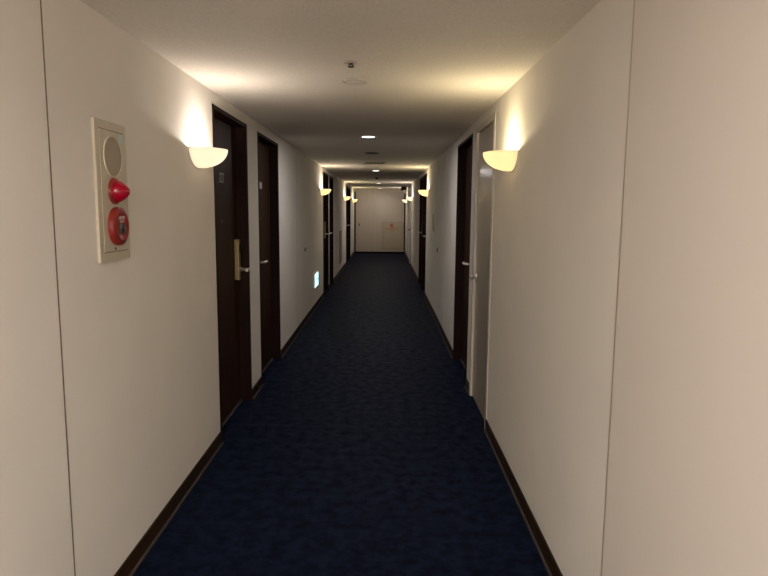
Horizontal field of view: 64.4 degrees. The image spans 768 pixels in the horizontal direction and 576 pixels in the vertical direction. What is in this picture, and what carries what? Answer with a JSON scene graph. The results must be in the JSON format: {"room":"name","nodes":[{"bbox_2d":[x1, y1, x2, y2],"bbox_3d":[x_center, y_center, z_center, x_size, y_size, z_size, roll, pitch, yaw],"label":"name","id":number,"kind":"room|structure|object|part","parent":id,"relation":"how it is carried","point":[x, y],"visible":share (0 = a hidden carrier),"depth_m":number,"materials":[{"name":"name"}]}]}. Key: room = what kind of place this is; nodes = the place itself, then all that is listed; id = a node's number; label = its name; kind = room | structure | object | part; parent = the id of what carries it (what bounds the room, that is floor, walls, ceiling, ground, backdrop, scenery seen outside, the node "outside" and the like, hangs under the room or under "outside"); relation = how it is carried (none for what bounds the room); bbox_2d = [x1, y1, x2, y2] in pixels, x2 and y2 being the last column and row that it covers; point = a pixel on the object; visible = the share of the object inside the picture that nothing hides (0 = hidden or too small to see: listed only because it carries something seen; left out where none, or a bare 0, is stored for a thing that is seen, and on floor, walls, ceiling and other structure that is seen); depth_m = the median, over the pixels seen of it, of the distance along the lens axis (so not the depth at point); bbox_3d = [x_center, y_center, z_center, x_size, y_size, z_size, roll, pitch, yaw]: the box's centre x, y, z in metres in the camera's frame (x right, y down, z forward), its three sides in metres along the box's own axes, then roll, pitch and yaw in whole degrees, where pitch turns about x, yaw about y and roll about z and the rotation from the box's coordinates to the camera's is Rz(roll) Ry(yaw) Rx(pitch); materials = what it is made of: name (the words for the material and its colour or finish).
{"room":"hotel corridor","nodes":[
{"label":"hotel corridor","id":0,"kind":"room"},
{"bbox_2d":[41,0,353,575],"bbox_3d":[-1.133,-0.670,8.284,0.200,2.195,25.600,1,7,0],"label":"wall","id":1,"kind":"structure","parent":0,"point":[139,333],"depth_m":2.61,"materials":[{"name":"white paint"}]},
{"bbox_2d":[0,0,75,575],"bbox_3d":[-1.041,0.337,0.474,0.002,2.193,3.003,1,7,0],"label":"door","id":2,"kind":"structure","parent":1,"relation":"in","point":[36,523],"depth_m":1.78,"materials":[{"name":"beige paint"}]},
{"bbox_2d":[91,117,130,262],"bbox_3d":[-0.998,-0.362,2.309,0.074,0.518,0.262,1,7,0],"label":"panel","id":3,"kind":"object","parent":1,"relation":"attached to","point":[111,190],"visible":1,"depth_m":2.27,"materials":[{"name":"beige metal"}]},
{"bbox_2d":[105,137,120,175],"bbox_3d":[-1.017,-0.493,2.291,0.002,0.144,0.144,0,7,0],"label":"speaker grille","id":4,"kind":"object","parent":3,"relation":"attached to","point":[112,144],"depth_m":2.29,"materials":[{"name":"beige metal"}]},
{"bbox_3d":[-1.022,-0.364,2.309,0.002,0.446,0.202,0,7,0],"label":"plate","id":5,"kind":"part","parent":3,"relation":"part of","materials":[{"name":"beige metal"}]},
{"bbox_2d":[112,180,129,201],"bbox_3d":[-0.986,-0.366,2.307,0.050,0.082,0.082,0,7,0],"label":"lamp","id":6,"kind":"object","parent":3,"relation":"attached to","point":[120,191],"depth_m":2.28,"materials":[{"name":"red plastic"}]},
{"bbox_2d":[188,146,227,169],"bbox_3d":[-0.952,-0.713,3.388,0.162,0.111,0.353,1,7,0],"label":"wall lamp","id":7,"kind":"object","parent":1,"relation":"attached to","point":[200,157],"visible":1,"depth_m":3.28,"materials":[{"name":"white glass"}]},
{"bbox_3d":[-1.030,-0.712,3.388,0.004,0.109,0.353,0,7,0],"label":"plate","id":8,"kind":"part","parent":7,"relation":"part of","materials":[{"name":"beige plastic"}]},
{"bbox_2d":[212,104,251,430],"bbox_3d":[-1.089,-0.111,4.237,0.178,2.120,0.920,1,7,0],"label":"door","id":9,"kind":"structure","parent":1,"relation":"in","point":[229,133],"depth_m":4.48,"materials":[{"name":"brown wood"}]},
{"bbox_3d":[-1.108,-0.751,4.154,0.008,0.066,0.110,0,7,0],"label":"number plate","id":10,"kind":"part","parent":9,"relation":"part of","materials":[{"name":"silver metal"}]},
{"bbox_3d":[-1.100,-0.212,4.583,0.034,0.303,0.060,0,7,0],"label":"lock plate","id":11,"kind":"part","parent":9,"relation":"part of","materials":[{"name":"gold metal"}]},
{"bbox_3d":[-1.041,-0.136,4.554,0.084,0.044,0.120,0,7,0],"label":"lever handle","id":12,"kind":"part","parent":9,"relation":"part of","materials":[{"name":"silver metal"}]},
{"bbox_2d":[114,252,353,575],"bbox_3d":[-1.034,0.383,8.389,0.017,0.083,25.540,1,7,0],"label":"baseboard","id":13,"kind":"structure","parent":1,"relation":"attached to","point":[135,558],"depth_m":3.11,"materials":[{"name":"brown wood"}]},
{"bbox_2d":[257,131,280,382],"bbox_3d":[-1.087,-0.280,5.551,0.178,2.120,0.960,1,7,0],"label":"door","id":14,"kind":"structure","parent":1,"relation":"in","point":[267,149],"depth_m":5.88,"materials":[{"name":"brown wood"}]},
{"bbox_2d":[296,154,307,325],"bbox_3d":[-1.026,-0.612,7.726,0.015,2.045,0.990,1,7,0],"label":"door","id":15,"kind":"structure","parent":1,"relation":"in","point":[301,164],"depth_m":7.66,"materials":[{"name":"beige paint"}]},
{"bbox_2d":[313,271,317,287],"bbox_3d":[-1.020,-0.127,9.109,0.034,0.210,0.430,1,7,0],"label":"exit sign","id":16,"kind":"object","parent":1,"relation":"attached to","point":[315,275],"visible":1,"depth_m":8.94,"materials":[{"name":"white plastic"}]},
{"bbox_2d":[320,189,330,195],"bbox_3d":[-0.944,-1.559,9.964,0.162,0.111,0.353,1,7,0],"label":"wall lamp","id":17,"kind":"object","parent":1,"relation":"attached to","point":[322,191],"visible":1,"depth_m":9.85,"materials":[{"name":"yellow glass"}]},
{"bbox_2d":[323,172,329,291],"bbox_3d":[-1.081,-0.958,10.822,0.178,2.120,1.010,1,7,0],"label":"door","id":18,"kind":"structure","parent":1,"relation":"in","point":[326,233],"depth_m":11.26,"materials":[{"name":"brown wood"}]},
{"bbox_3d":[-1.092,-1.065,11.213,0.034,0.303,0.060,0,7,0],"label":"lock plate","id":19,"kind":"part","parent":18,"relation":"part of","materials":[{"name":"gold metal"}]},
{"bbox_2d":[329,176,332,283],"bbox_3d":[-1.080,-1.099,11.918,0.178,2.120,0.880,1,7,0],"label":"door","id":20,"kind":"structure","parent":1,"relation":"in","point":[330,177],"depth_m":12.28,"materials":[{"name":"brown wood"}]},
{"bbox_2d":[339,230,341,263],"bbox_3d":[-1.021,-0.962,14.305,0.018,0.760,0.620,1,7,0],"label":"upper cabinet","id":21,"kind":"object","parent":1,"relation":"attached to","point":[340,232],"visible":0.95,"depth_m":14.28,"materials":[{"name":"beige"}]},
{"bbox_3d":[-1.024,-0.962,14.305,0.012,0.726,0.586,0,7,0],"label":"hatch door","id":22,"kind":"part","parent":21,"relation":"part of","materials":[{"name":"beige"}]},
{"bbox_2d":[346,186,348,261],"bbox_3d":[-1.074,-1.750,16.977,0.178,2.120,1.020,1,7,0],"label":"door","id":23,"kind":"structure","parent":1,"relation":"in","point":[347,225],"depth_m":17.45,"materials":[{"name":"brown wood"}]},
{"bbox_3d":[-1.091,-1.750,16.977,0.144,2.120,1.020,0,7,0],"label":"frame","id":24,"kind":"part","parent":23,"relation":"part of","materials":[{"name":"wood"}]},
{"bbox_2d":[348,187,350,258],"bbox_3d":[-1.073,-1.882,18.003,0.178,2.120,1.010,1,7,0],"label":"door","id":25,"kind":"structure","parent":1,"relation":"in","point":[349,189],"depth_m":18.35,"materials":[{"name":"brown wood"}]},
{"bbox_2d":[133,253,548,575],"bbox_3d":[-0.168,0.487,8.431,2.150,0.120,25.900,1,7,0],"label":"floor","id":26,"kind":"structure","parent":0,"point":[363,449],"depth_m":3.56,"materials":[{"name":"blue carpet"}]},
{"bbox_2d":[81,0,600,188],"bbox_3d":[-0.148,-1.809,8.136,2.150,0.120,25.900,1,7,0],"label":"ceiling","id":27,"kind":"structure","parent":0,"point":[432,69],"depth_m":2.85,"materials":[{"name":"white paint"}]},
{"bbox_2d":[343,60,358,67],"bbox_3d":[-0.157,-1.064,2.908,0.080,0.024,0.080,1,7,0],"label":"sprinkler","id":28,"kind":"object","parent":27,"relation":"attached to","point":[348,62],"visible":1,"depth_m":2.90,"materials":[{"name":"beige plastic"}]},
{"bbox_2d":[343,78,367,84],"bbox_3d":[-0.157,-1.121,3.324,0.136,0.018,0.136,1,7,0],"label":"smoke detector","id":29,"kind":"object","parent":27,"relation":"attached to","point":[351,81],"visible":1,"depth_m":3.29,"materials":[{"name":"beige plastic"}]},
{"bbox_2d":[360,135,376,137],"bbox_3d":[-0.151,-1.453,5.863,0.164,0.007,0.164,1,7,0],"label":"recessed light","id":30,"kind":"object","parent":27,"relation":"in","point":[365,136],"visible":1,"depth_m":5.82,"materials":[{"name":"white plastic"}]},
{"bbox_2d":[363,162,384,163],"bbox_3d":[-0.147,-1.869,9.116,0.336,0.012,0.336,1,7,0],"label":"ceiling vent","id":31,"kind":"object","parent":27,"relation":"in","point":[363,162],"visible":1,"depth_m":9.05,"materials":[{"name":"beige plastic"}]},
{"bbox_2d":[354,189,405,211],"bbox_3d":[-0.144,-2.304,21.053,2.150,2.195,0.150,1,7,0],"label":"wall","id":32,"kind":"structure","parent":0,"point":[354,189],"depth_m":20.87,"materials":[{"name":"beige paint"}]},
{"bbox_2d":[354,189,405,252],"bbox_3d":[-0.144,-2.287,20.952,1.750,2.188,0.056,1,7,0],"label":"door","id":33,"kind":"structure","parent":32,"relation":"in","point":[390,207],"depth_m":20.92,"materials":[{"name":"beige paint"}]},
{"bbox_2d":[382,222,403,248],"bbox_3d":[0.312,-1.797,21.000,0.734,0.935,0.014,1,7,0],"label":"access panel","id":34,"kind":"object","parent":33,"relation":"attached to","point":[392,232],"visible":1,"depth_m":21.00,"materials":[{"name":"beige"}]},
{"bbox_2d":[405,0,633,575],"bbox_3d":[0.817,-0.653,8.284,0.200,2.195,25.600,1,7,0],"label":"wall","id":35,"kind":"structure","parent":0,"point":[557,215],"depth_m":2.49,"materials":[{"name":"beige paint"}]},
{"bbox_2d":[408,186,411,263],"bbox_3d":[0.761,-1.683,16.545,0.211,2.130,0.950,1,7,0],"label":"door","id":36,"kind":"structure","parent":35,"relation":"in","point":[411,186],"depth_m":16.86,"materials":[{"name":"beige"}]},
{"bbox_2d":[418,177,422,282],"bbox_3d":[0.772,-1.088,11.958,0.178,2.120,1.000,1,7,0],"label":"door","id":37,"kind":"structure","parent":35,"relation":"in","point":[421,179],"depth_m":12.42,"materials":[{"name":"brown wood"}]},
{"bbox_2d":[418,190,428,196],"bbox_3d":[0.644,-1.560,10.083,0.162,0.111,0.353,1,7,0],"label":"wall lamp","id":38,"kind":"object","parent":35,"relation":"attached to","point":[422,192],"visible":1,"depth_m":9.97,"materials":[{"name":"yellow glass"}]},
{"bbox_2d":[421,173,426,289],"bbox_3d":[0.770,-0.958,10.946,0.178,2.120,1.000,1,7,0],"label":"door","id":39,"kind":"structure","parent":35,"relation":"in","point":[425,175],"depth_m":11.41,"materials":[{"name":"brown wood"}]},
{"bbox_2d":[432,213,434,231],"bbox_3d":[0.714,-0.943,8.771,0.011,0.265,0.400,1,7,0],"label":"access hatch","id":40,"kind":"object","parent":35,"relation":"attached to","point":[433,214],"visible":1,"depth_m":8.80,"materials":[{"name":"beige"}]},
{"bbox_2d":[435,157,444,325],"bbox_3d":[0.709,-0.609,7.820,0.015,2.045,0.980,1,7,0],"label":"door","id":41,"kind":"structure","parent":35,"relation":"in","point":[441,164],"depth_m":7.76,"materials":[{"name":"beige paint"}]},
{"bbox_2d":[453,133,472,377],"bbox_3d":[0.764,-0.268,5.581,0.178,2.120,1.000,1,7,0],"label":"door","id":42,"kind":"structure","parent":35,"relation":"in","point":[465,149],"depth_m":5.98,"materials":[{"name":"brown wood"}]},
{"bbox_2d":[469,112,495,427],"bbox_3d":[0.762,-0.130,4.469,0.180,2.130,0.840,1,7,0],"label":"door","id":43,"kind":"structure","parent":35,"relation":"in","point":[480,276],"depth_m":4.50,"materials":[{"name":"beige"}]},
{"bbox_3d":[0.698,-0.089,4.773,0.052,0.048,0.048,0,7,0],"label":"knob","id":44,"kind":"part","parent":43,"relation":"part of","materials":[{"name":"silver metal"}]},
{"bbox_2d":[404,252,562,575],"bbox_3d":[0.703,-0.008,11.543,0.017,0.083,19.180,1,7,0],"label":"baseboard","id":45,"kind":"structure","parent":35,"relation":"attached to","point":[545,553],"depth_m":3.17,"materials":[{"name":"brown wood"}]},
{"bbox_2d":[483,150,518,172],"bbox_3d":[0.636,-0.704,3.428,0.162,0.111,0.353,1,7,0],"label":"wall lamp","id":46,"kind":"object","parent":35,"relation":"attached to","point":[504,160],"visible":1,"depth_m":3.32,"materials":[{"name":"yellow glass"}]},
{"bbox_3d":[0.716,-0.702,3.428,0.004,0.109,0.353,0,7,0],"label":"plate","id":47,"kind":"part","parent":46,"relation":"part of","materials":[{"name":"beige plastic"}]},
{"bbox_2d":[601,0,767,575],"bbox_3d":[0.705,0.363,0.385,0.006,2.193,3.015,1,7,0],"label":"door","id":48,"kind":"structure","parent":35,"relation":"in","point":[686,491],"depth_m":1.39,"materials":[{"name":"beige paint"}]}
]}

